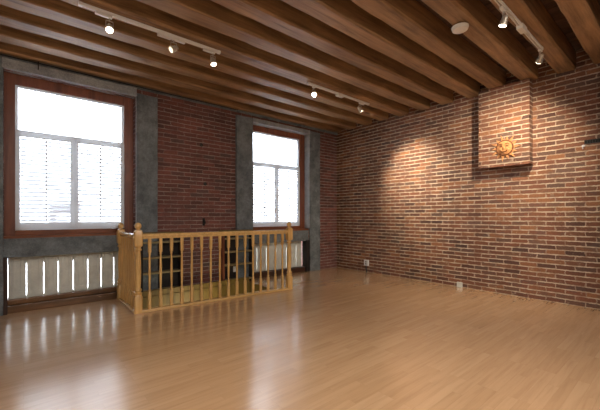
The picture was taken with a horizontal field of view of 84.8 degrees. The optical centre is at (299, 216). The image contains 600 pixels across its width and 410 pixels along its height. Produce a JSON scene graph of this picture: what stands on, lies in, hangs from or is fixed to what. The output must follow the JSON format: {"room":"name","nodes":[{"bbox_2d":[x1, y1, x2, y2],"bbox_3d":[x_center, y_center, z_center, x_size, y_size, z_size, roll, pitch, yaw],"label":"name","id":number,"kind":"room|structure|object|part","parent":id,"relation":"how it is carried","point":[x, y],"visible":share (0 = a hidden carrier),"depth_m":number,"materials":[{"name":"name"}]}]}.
{"room":"empty loft room","nodes":[
{"label":"empty loft room","id":0,"kind":"room"},
{"bbox_2d":[3,69,336,285],"bbox_3d":[-2.270,-0.450,5.391,7.872,3.540,0.400,0,0,-40],"label":"wall","id":1,"kind":"structure","parent":0,"point":[183,200],"depth_m":5.62,"materials":[{"name":"brick"}]},
{"bbox_2d":[0,57,2,315],"bbox_3d":[-3.800,-0.360,3.901,0.418,3.126,0.189,0,0,-40],"label":"column","id":2,"kind":"structure","parent":1,"relation":"attached to","point":[1,67],"depth_m":3.96,"materials":[{"name":"concrete"}]},
{"bbox_2d":[3,235,118,257],"bbox_3d":[-3.110,0.390,4.551,1.501,0.246,0.204,0,0,-40],"label":"stone band","id":3,"kind":"object","parent":1,"relation":"attached to","point":[47,246],"visible":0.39,"depth_m":4.34,"materials":[{"name":"grey stone"}]},
{"bbox_2d":[7,286,116,313],"bbox_3d":[-3.112,1.123,4.558,1.490,0.155,0.170,0,0,-40],"label":"baseboard","id":4,"kind":"structure","parent":1,"relation":"attached to","point":[75,297],"depth_m":4.40,"materials":[{"name":"brown wood"}]},
{"bbox_2d":[8,251,117,298],"bbox_3d":[-3.129,0.775,4.601,1.440,0.550,0.050,0,0,-40],"label":"radiator","id":5,"kind":"object","parent":4,"relation":"on","point":[100,264],"visible":0.74,"depth_m":4.48,"materials":[{"name":"white metal"}]},
{"bbox_2d":[2,57,136,98],"bbox_3d":[-3.075,-1.860,4.508,1.501,0.126,0.194,0,0,-40],"label":"lintel","id":6,"kind":"object","parent":1,"relation":"attached to","point":[28,69],"visible":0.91,"depth_m":4.37,"materials":[{"name":"concrete"}]},
{"bbox_2d":[133,97,136,229],"bbox_3d":[-2.510,-0.770,4.997,0.020,2.046,0.174,0,0,-40],"label":"trim","id":7,"kind":"structure","parent":1,"relation":"attached to","point":[135,97],"depth_m":4.94,"materials":[{"name":"stone"}]},
{"bbox_2d":[136,93,157,290],"bbox_3d":[-2.388,-0.323,5.090,0.301,3.051,0.189,0,0,-40],"label":"column","id":8,"kind":"structure","parent":1,"relation":"attached to","point":[147,106],"depth_m":5.02,"materials":[{"name":"concrete"}]},
{"bbox_2d":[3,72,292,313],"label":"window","id":9,"kind":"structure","parent":1,"relation":"in","point":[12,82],"depth_m":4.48,"materials":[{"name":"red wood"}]},
{"bbox_2d":[15,129,73,229],"bbox_3d":[-3.374,-0.466,4.368,0.621,1.279,0.052,0,0,-40],"label":"window shutter","id":10,"kind":"object","parent":9,"relation":"attached to","point":[20,224],"visible":1,"depth_m":4.33,"materials":[{"name":"white plastic"}]},
{"bbox_3d":[-3.361,-0.475,4.352,0.012,1.059,0.012,0,0,-40],"label":"tilt rod","id":11,"kind":"part","parent":10,"relation":"part of","materials":[{"name":"white"}]},
{"bbox_3d":[-3.114,0.260,4.549,1.487,0.030,0.210,0,0,-40],"label":"sill","id":12,"kind":"part","parent":9,"relation":"part of","materials":[{"name":"red wood"}]},
{"bbox_3d":[-3.156,0.212,4.591,1.247,0.065,0.090,0,0,-40],"label":"frame","id":13,"kind":"part","parent":9,"relation":"part of","materials":[{"name":"red wood"}]},
{"bbox_2d":[74,137,123,228],"bbox_3d":[-2.898,-0.466,4.768,0.621,1.279,0.052,0,0,-40],"label":"window shutter","id":14,"kind":"object","parent":9,"relation":"attached to","point":[77,140],"visible":0.92,"depth_m":4.75,"materials":[{"name":"white"}]},
{"bbox_3d":[-2.885,-0.475,4.753,0.012,1.059,0.012,0,0,-40],"label":"tilt rod","id":15,"kind":"part","parent":14,"relation":"part of","materials":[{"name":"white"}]},
{"bbox_3d":[-2.592,0.648,4.753,0.096,1.104,0.096,0,0,-41],"label":"newel post","id":16,"kind":"part","parent":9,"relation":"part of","materials":[{"name":"brown wood"}]},
{"bbox_3d":[-2.304,1.184,4.416,0.095,0.032,0.885,0,0,-41],"label":"rail","id":17,"kind":"part","parent":9,"relation":"part of","materials":[{"name":"brown wood"}]},
{"bbox_3d":[-2.303,0.251,4.418,0.066,0.062,0.825,0,0,-41],"label":"handrail","id":18,"kind":"part","parent":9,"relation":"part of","materials":[{"name":"brown wood"}]},
{"bbox_3d":[-2.013,0.639,4.083,0.096,1.121,0.096,0,0,-36],"label":"newel post","id":19,"kind":"part","parent":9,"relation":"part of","materials":[{"name":"brown wood"}]},
{"bbox_3d":[-1.387,0.639,5.087,2.442,1.121,0.981,0,0,-36],"label":"stair railing","id":20,"kind":"part","parent":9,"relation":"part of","materials":[{"name":"brown wood"}]},
{"bbox_3d":[-1.096,0.251,4.752,2.200,0.062,0.066,0,0,-36],"label":"handrail","id":21,"kind":"part","parent":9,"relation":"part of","materials":[{"name":"brown wood"}]},
{"bbox_3d":[-1.098,1.184,4.754,2.270,0.032,0.095,0,0,-36],"label":"rail","id":22,"kind":"part","parent":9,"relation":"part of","materials":[{"name":"brown wood"}]},
{"bbox_3d":[-0.179,0.648,5.421,0.096,1.104,0.096,0,0,-36],"label":"newel post","id":23,"kind":"part","parent":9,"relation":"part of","materials":[{"name":"brown wood"}]},
{"bbox_2d":[0,53,337,134],"bbox_3d":[-2.138,-1.945,5.234,7.872,0.050,0.050,0,0,-40],"label":"ledge","id":24,"kind":"object","parent":1,"relation":"attached to","point":[138,88],"visible":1,"depth_m":5.53,"materials":[{"name":"stone"}]},
{"bbox_2d":[235,115,252,277],"bbox_3d":[-1.082,-0.330,6.190,0.356,3.066,0.189,0,0,-40],"label":"column","id":25,"kind":"structure","parent":1,"relation":"attached to","point":[244,125],"depth_m":6.10,"materials":[{"name":"concrete"}]},
{"bbox_2d":[254,266,304,278],"bbox_3d":[-0.431,1.150,6.815,1.450,0.100,0.170,0,0,-40],"label":"baseboard","id":26,"kind":"structure","parent":1,"relation":"attached to","point":[300,268],"depth_m":6.71,"materials":[{"name":"brown wood"}]},
{"bbox_2d":[254,241,301,271],"bbox_3d":[-0.490,0.810,6.823,1.360,0.580,0.050,0,0,-40],"label":"radiator","id":27,"kind":"object","parent":26,"relation":"on","point":[296,246],"visible":0.64,"depth_m":6.82,"materials":[{"name":"white metal"}]},
{"bbox_2d":[253,125,307,230],"bbox_3d":[-0.435,-0.748,6.804,1.430,2.105,0.210,0,0,-40],"label":"window","id":28,"kind":"structure","parent":1,"relation":"in","point":[300,139],"depth_m":7.20,"materials":[{"name":"red wood"}]},
{"bbox_2d":[253,161,276,226],"bbox_3d":[-0.718,-0.436,6.604,0.615,1.278,0.052,0,0,-40],"label":"window shutter","id":29,"kind":"object","parent":28,"relation":"attached to","point":[259,164],"visible":0.73,"depth_m":6.61,"materials":[{"name":"white"}]},
{"bbox_3d":[-0.705,-0.446,6.589,0.012,1.058,0.012,0,0,-40],"label":"tilt rod","id":30,"kind":"part","parent":29,"relation":"part of","materials":[{"name":"white"}]},
{"bbox_3d":[-0.503,0.242,6.826,1.235,0.065,0.090,0,0,-40],"label":"frame","id":31,"kind":"part","parent":28,"relation":"part of","materials":[{"name":"red wood"}]},
{"bbox_3d":[-0.435,0.290,6.804,1.430,0.030,0.210,0,0,-40],"label":"sill","id":32,"kind":"part","parent":28,"relation":"part of","materials":[{"name":"red wood"}]},
{"bbox_2d":[277,164,299,225],"bbox_3d":[-0.247,-0.436,7.001,0.615,1.278,0.052,0,0,-40],"label":"window shutter","id":33,"kind":"object","parent":28,"relation":"attached to","point":[279,222],"visible":1,"depth_m":7.00,"materials":[{"name":"white plastic"}]},
{"bbox_2d":[253,118,309,135],"bbox_3d":[-0.390,-1.830,6.769,1.451,0.086,0.194,0,0,-40],"label":"lintel","id":34,"kind":"object","parent":1,"relation":"attached to","point":[263,123],"visible":0.84,"depth_m":6.68,"materials":[{"name":"concrete"}]},
{"bbox_2d":[255,230,308,243],"bbox_3d":[-0.425,0.415,6.812,1.451,0.236,0.204,0,0,-40],"label":"stone band","id":35,"kind":"object","parent":1,"relation":"attached to","point":[302,235],"visible":0.47,"depth_m":6.85,"materials":[{"name":"grey stone"}]},
{"bbox_2d":[305,134,309,227],"bbox_3d":[0.151,-0.770,7.238,0.030,2.046,0.174,0,0,-40],"label":"trim","id":36,"kind":"structure","parent":1,"relation":"attached to","point":[307,137],"depth_m":7.20,"materials":[{"name":"concrete"}]},
{"bbox_2d":[309,131,319,270],"bbox_3d":[0.278,-0.330,7.335,0.301,3.066,0.189,0,0,-40],"label":"column","id":37,"kind":"structure","parent":1,"relation":"attached to","point":[314,230],"depth_m":7.26,"materials":[{"name":"concrete"}]},
{"bbox_2d":[0,267,599,409],"bbox_3d":[0.559,1.260,2.031,7.872,0.120,9.186,0,0,-40],"label":"floor","id":38,"kind":"structure","parent":0,"point":[341,338],"depth_m":2.90,"materials":[{"name":"laminate"}]},
{"bbox_2d":[3,257,7,314],"bbox_3d":[-3.628,0.850,4.032,0.055,0.700,0.130,0,0,-40],"label":"post","id":39,"kind":"object","parent":38,"relation":"on","point":[5,259],"visible":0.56,"depth_m":3.99,"materials":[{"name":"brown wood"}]},
{"bbox_2d":[141,231,183,291],"bbox_3d":[-2.157,0.723,5.111,0.635,0.955,0.168,0,0,-40],"label":"wall shelf unit","id":40,"kind":"object","parent":38,"relation":"on","point":[176,255],"visible":0.38,"depth_m":5.22,"materials":[{"name":"black wood"}]},
{"bbox_3d":[-2.385,0.735,4.922,0.022,0.930,0.163,0,0,-40],"label":"panel","id":41,"kind":"part","parent":40,"relation":"part of","materials":[{"name":"brown wood"}]},
{"bbox_3d":[-2.156,0.400,5.110,0.571,0.024,0.149,0,0,-40],"label":"shelf","id":42,"kind":"part","parent":40,"relation":"part of","materials":[{"name":"brown wood"}]},
{"bbox_3d":[-2.156,1.140,5.110,0.571,0.024,0.149,0,0,-40],"label":"shelf","id":43,"kind":"part","parent":40,"relation":"part of","materials":[{"name":"brown wood"}]},
{"bbox_3d":[-2.156,0.635,5.110,0.571,0.024,0.149,0,0,-40],"label":"shelf","id":44,"kind":"part","parent":40,"relation":"part of","materials":[{"name":"brown wood"}]},
{"bbox_3d":[-2.156,0.865,5.110,0.571,0.024,0.149,0,0,-40],"label":"shelf","id":45,"kind":"part","parent":40,"relation":"part of","materials":[{"name":"brown wood"}]},
{"bbox_3d":[-2.208,0.725,5.172,0.575,0.910,0.010,0,0,-40],"label":"panel","id":46,"kind":"part","parent":40,"relation":"part of","materials":[{"name":"black wood"}]},
{"bbox_3d":[-1.932,0.735,5.304,0.022,0.930,0.163,0,0,-40],"label":"panel","id":47,"kind":"part","parent":40,"relation":"part of","materials":[{"name":"black wood"}]},
{"bbox_2d":[142,277,271,308],"bbox_3d":[-1.458,1.972,5.093,2.050,1.715,0.770,0,0,-40],"label":"stairwell","id":48,"kind":"object","parent":38,"relation":"attached to","point":[166,292],"visible":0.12,"depth_m":5.37,"materials":[{"name":"wood"}]},
{"bbox_3d":[-0.698,2.000,5.724,0.012,1.600,0.714,0,0,-40],"label":"panel","id":49,"kind":"part","parent":48,"relation":"part of","materials":[{"name":"brown wood"}]},
{"bbox_2d":[219,229,253,280],"bbox_3d":[-1.149,0.723,5.960,0.620,0.955,0.168,0,0,-40],"label":"wall shelf unit","id":50,"kind":"object","parent":38,"relation":"on","point":[224,250],"visible":0.58,"depth_m":5.96,"materials":[{"name":"red wood"}]},
{"bbox_3d":[-1.372,0.735,5.776,0.022,0.930,0.163,0,0,-40],"label":"panel","id":51,"kind":"part","parent":50,"relation":"part of","materials":[{"name":"red wood"}]},
{"bbox_3d":[-1.200,0.725,6.020,0.560,0.910,0.010,0,0,-40],"label":"panel","id":52,"kind":"part","parent":50,"relation":"part of","materials":[{"name":"black wood"}]},
{"bbox_3d":[-1.148,0.400,5.959,0.556,0.024,0.149,0,0,-40],"label":"shelf","id":53,"kind":"part","parent":50,"relation":"part of","materials":[{"name":"brown wood"}]},
{"bbox_3d":[-1.148,0.635,5.959,0.556,0.024,0.149,0,0,-40],"label":"shelf","id":54,"kind":"part","parent":50,"relation":"part of","materials":[{"name":"brown wood"}]},
{"bbox_3d":[-1.148,0.865,5.959,0.556,0.024,0.149,0,0,-40],"label":"shelf","id":55,"kind":"part","parent":50,"relation":"part of","materials":[{"name":"brown wood"}]},
{"bbox_3d":[-0.930,0.735,6.148,0.022,0.930,0.163,0,0,-40],"label":"panel","id":56,"kind":"part","parent":50,"relation":"part of","materials":[{"name":"black wood"}]},
{"bbox_2d":[302,240,309,271],"bbox_3d":[0.131,0.860,7.211,0.090,0.680,0.150,0,0,-40],"label":"post","id":57,"kind":"object","parent":38,"relation":"on","point":[305,244],"visible":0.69,"depth_m":7.16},
{"bbox_2d":[337,49,599,309],"bbox_3d":[3.723,-0.450,4.695,0.400,3.540,9.186,0,0,-40],"label":"wall","id":58,"kind":"structure","parent":0,"point":[414,201],"depth_m":5.36,"materials":[{"name":"brick"}]},
{"bbox_2d":[364,260,368,271],"bbox_3d":[1.442,1.062,7.056,0.044,0.241,0.107,0,0,-40],"label":"wall outlet","id":59,"kind":"object","parent":58,"relation":"attached to","point":[366,262],"visible":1,"depth_m":7.04,"materials":[{"name":"white paint"}]},
{"bbox_2d":[457,282,462,287],"bbox_3d":[2.705,1.157,5.566,0.030,0.085,0.090,0,0,-40],"label":"wall outlet","id":60,"kind":"object","parent":58,"relation":"attached to","point":[459,284],"visible":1,"depth_m":5.55,"materials":[{"name":"white paint"}]},
{"bbox_2d":[478,78,532,169],"bbox_3d":[3.112,-1.363,4.997,0.166,1.215,0.695,0,0,-40],"label":"chimney breast","id":61,"kind":"object","parent":58,"relation":"attached to","point":[506,110],"visible":1,"depth_m":4.89,"materials":[{"name":"brick"}]},
{"bbox_2d":[492,136,519,160],"bbox_3d":[3.062,-1.022,4.903,0.098,0.398,0.392,0,0,-40],"label":"sun ornament","id":62,"kind":"object","parent":61,"relation":"attached to","point":[505,147],"visible":1,"depth_m":4.88,"materials":[{"name":"ceramic"}]},
{"bbox_2d":[584,138,599,143],"bbox_3d":[3.827,-0.978,4.255,0.006,0.052,0.220,0,0,-40],"label":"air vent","id":63,"kind":"object","parent":58,"relation":"in","point":[597,140],"visible":1,"depth_m":4.28,"materials":[{"name":"black metal"}]},
{"bbox_2d":[416,0,599,71],"bbox_3d":[0.712,-2.270,2.160,8.272,0.100,9.186,0,0,-40],"label":"ceiling","id":64,"kind":"structure","parent":0,"point":[551,6],"depth_m":3.85,"materials":[{"name":"brown wood"}]},
{"bbox_2d":[0,41,340,132],"bbox_3d":[-2.101,-2.090,5.205,7.892,0.260,0.186,0,0,-40],"label":"ceiling beam","id":65,"kind":"structure","parent":64,"relation":"attached to","point":[5,48],"depth_m":4.92,"materials":[{"name":"brown wood"}]},
{"bbox_2d":[0,54,237,109],"bbox_3d":[-3.117,-1.915,4.338,5.180,0.110,0.016,0,0,-40],"label":"conduit","id":66,"kind":"object","parent":65,"relation":"attached to","point":[38,63],"visible":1,"depth_m":4.63,"materials":[{"name":"black metal"}]},
{"bbox_2d":[0,24,355,129],"bbox_3d":[-1.830,-2.093,4.884,7.892,0.254,0.226,0,0,-40],"label":"ceiling beam","id":67,"kind":"structure","parent":64,"relation":"attached to","point":[10,35],"depth_m":4.56,"materials":[{"name":"brown wood"}]},
{"bbox_2d":[0,4,371,125],"bbox_3d":[-1.540,-2.094,4.539,7.892,0.251,0.227,0,0,-40],"label":"ceiling beam","id":68,"kind":"structure","parent":64,"relation":"attached to","point":[11,17],"depth_m":4.18,"materials":[{"name":"brown wood"}]},
{"bbox_2d":[0,0,387,120],"bbox_3d":[-1.270,-2.097,4.218,7.892,0.246,0.226,0,0,-40],"label":"ceiling beam","id":69,"kind":"structure","parent":64,"relation":"attached to","point":[57,10],"depth_m":3.93,"materials":[{"name":"brown wood"}]},
{"bbox_2d":[61,0,408,116],"bbox_3d":[-0.983,-2.092,3.878,7.892,0.255,0.235,0,0,-40],"label":"ceiling beam","id":70,"kind":"structure","parent":64,"relation":"attached to","point":[232,48],"depth_m":3.98,"materials":[{"name":"brown wood"}]},
{"bbox_2d":[78,1,220,53],"bbox_3d":[-1.487,-1.933,3.454,1.405,0.057,0.060,0,0,-40],"label":"track","id":71,"kind":"object","parent":70,"relation":"attached to","point":[160,33],"visible":1,"depth_m":3.38,"materials":[{"name":"beige"}]},
{"bbox_2d":[95,10,113,33],"bbox_3d":[-1.864,-1.846,3.134,0.156,0.165,0.094,0,0,-40],"label":"spotlight","id":72,"kind":"object","parent":71,"relation":"hanging from","point":[109,28],"visible":1,"depth_m":3.14,"materials":[{"name":"beige"}]},
{"bbox_3d":[-1.823,-1.782,3.143,0.060,0.037,0.052,0,0,-40],"label":"bulb","id":73,"kind":"part","parent":72,"relation":"part of","materials":[{"name":"beige glass"}]},
{"bbox_2d":[169,37,184,52],"bbox_3d":[-1.338,-1.846,3.576,0.170,0.165,0.073,0,0,-40],"label":"spotlight","id":74,"kind":"object","parent":71,"relation":"hanging from","point":[172,49],"visible":1,"depth_m":3.55,"materials":[{"name":"beige"}]},
{"bbox_2d":[203,48,216,65],"bbox_3d":[-1.047,-1.847,3.818,0.158,0.162,0.080,0,0,-40],"label":"spotlight","id":75,"kind":"object","parent":71,"relation":"hanging from","point":[212,59],"visible":1,"depth_m":3.83,"materials":[{"name":"beige"}]},
{"bbox_2d":[307,82,369,104],"bbox_3d":[0.656,-1.933,5.259,1.410,0.057,0.060,0,0,-40],"label":"track","id":76,"kind":"object","parent":70,"relation":"attached to","point":[337,94],"visible":1,"depth_m":5.19,"materials":[{"name":"beige metal"}]},
{"bbox_2d":[312,86,316,96],"bbox_3d":[0.203,-1.846,4.881,0.072,0.163,0.104,0,0,-12],"label":"spotlight","id":77,"kind":"object","parent":76,"relation":"hanging from","point":[314,94],"visible":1,"depth_m":4.86,"materials":[{"name":"beige metal"}]},
{"bbox_2d":[357,102,363,111],"bbox_3d":[1.038,-1.845,5.575,0.151,0.165,0.073,0,0,-40],"label":"spotlight","id":78,"kind":"object","parent":76,"relation":"hanging from","point":[360,109],"visible":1,"depth_m":5.55,"materials":[{"name":"beige metal"}]},
{"bbox_2d":[137,0,429,110],"bbox_3d":[-0.700,-2.092,3.541,7.892,0.255,0.227,0,0,-40],"label":"ceiling beam","id":79,"kind":"structure","parent":64,"relation":"attached to","point":[209,14],"depth_m":3.85,"materials":[{"name":"brown wood"}]},
{"bbox_2d":[211,0,452,104],"bbox_3d":[-0.426,-2.093,3.216,7.892,0.254,0.224,0,0,-40],"label":"ceiling beam","id":80,"kind":"structure","parent":64,"relation":"attached to","point":[278,15],"depth_m":3.82,"materials":[{"name":"brown wood"}]},
{"bbox_2d":[282,0,479,98],"bbox_3d":[-0.146,-2.091,2.884,7.892,0.258,0.226,0,0,-40],"label":"ceiling beam","id":81,"kind":"structure","parent":64,"relation":"attached to","point":[345,16],"depth_m":3.75,"materials":[{"name":"brown wood"}]},
{"bbox_2d":[351,0,505,88],"bbox_3d":[0.100,-2.097,2.592,7.892,0.247,0.215,0,0,-40],"label":"ceiling beam","id":82,"kind":"structure","parent":64,"relation":"attached to","point":[410,18],"depth_m":3.70,"materials":[{"name":"brown wood"}]},
{"bbox_2d":[421,0,537,80],"bbox_3d":[0.369,-2.097,2.272,7.892,0.247,0.216,0,0,-40],"label":"ceiling beam","id":83,"kind":"structure","parent":64,"relation":"attached to","point":[483,30],"depth_m":3.67,"materials":[{"name":"brown wood"}]},
{"bbox_2d":[451,22,468,33],"bbox_3d":[1.658,-1.940,3.403,0.163,0.043,0.163,0,0,-40],"label":"smoke detector","id":84,"kind":"object","parent":83,"relation":"attached to","point":[462,27],"visible":1,"depth_m":3.37,"materials":[{"name":"beige plastic"}]},
{"bbox_2d":[489,0,575,73],"bbox_3d":[0.634,-2.095,1.958,7.892,0.250,0.216,0,0,-40],"label":"ceiling beam","id":85,"kind":"structure","parent":64,"relation":"attached to","point":[559,53],"depth_m":3.63,"materials":[{"name":"brown wood"}]},
{"bbox_2d":[494,0,542,49],"bbox_3d":[2.131,-1.933,3.252,1.780,0.057,0.060,0,0,-40],"label":"track","id":86,"kind":"object","parent":85,"relation":"attached to","point":[521,28],"visible":0.84,"depth_m":3.33,"materials":[{"name":"beige"}]},
{"bbox_2d":[498,6,507,26],"bbox_3d":[1.881,-1.847,3.049,0.106,0.162,0.080,0,0,-40],"label":"spotlight","id":87,"kind":"object","parent":86,"relation":"hanging from","point":[503,22],"visible":1,"depth_m":3.04,"materials":[{"name":"beige"}]},
{"bbox_2d":[535,48,543,63],"bbox_3d":[2.774,-1.845,3.792,0.074,0.166,0.100,0,0,-12],"label":"spotlight","id":88,"kind":"object","parent":86,"relation":"hanging from","point":[539,60],"visible":1,"depth_m":3.78,"materials":[{"name":"beige"}]},
{"bbox_2d":[555,0,599,63],"bbox_3d":[0.879,-2.095,1.667,7.892,0.250,0.216,0,0,-40],"label":"ceiling beam","id":89,"kind":"structure","parent":64,"relation":"attached to","point":[583,16],"depth_m":3.36,"materials":[{"name":"brown wood"}]},
{"label":"outside","id":90,"kind":"structure","parent":0,"visible":0},
{"bbox_3d":[-8.466,4.250,16.263,32.000,0.100,24.214,0,0,-40],"label":"ground","id":91,"kind":"structure","parent":90,"visible":0},
{"bbox_2d":[47,200,80,221],"bbox_3d":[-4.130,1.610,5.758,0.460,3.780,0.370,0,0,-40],"label":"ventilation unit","id":92,"kind":"object","parent":91,"relation":"on","point":[79,200],"visible":0.17,"depth_m":5.59,"materials":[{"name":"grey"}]},
{"bbox_2d":[20,133,296,294],"bbox_3d":[-3.326,0.550,9.383,14.000,7.300,0.360,0,0,-40],"label":"building","id":93,"kind":"structure","parent":91,"relation":"on","point":[266,149],"depth_m":10.77,"materials":[{"name":"grey"}]},
{"bbox_3d":[-0.995,0.250,11.118,0.640,0.940,0.010,0,0,-40],"label":"pane","id":94,"kind":"part","parent":93,"relation":"part of","materials":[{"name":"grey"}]},
{"bbox_3d":[-0.766,-1.950,11.311,0.640,0.940,0.010,0,0,-40],"label":"pane","id":95,"kind":"part","parent":93,"relation":"part of","materials":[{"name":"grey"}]}
]}

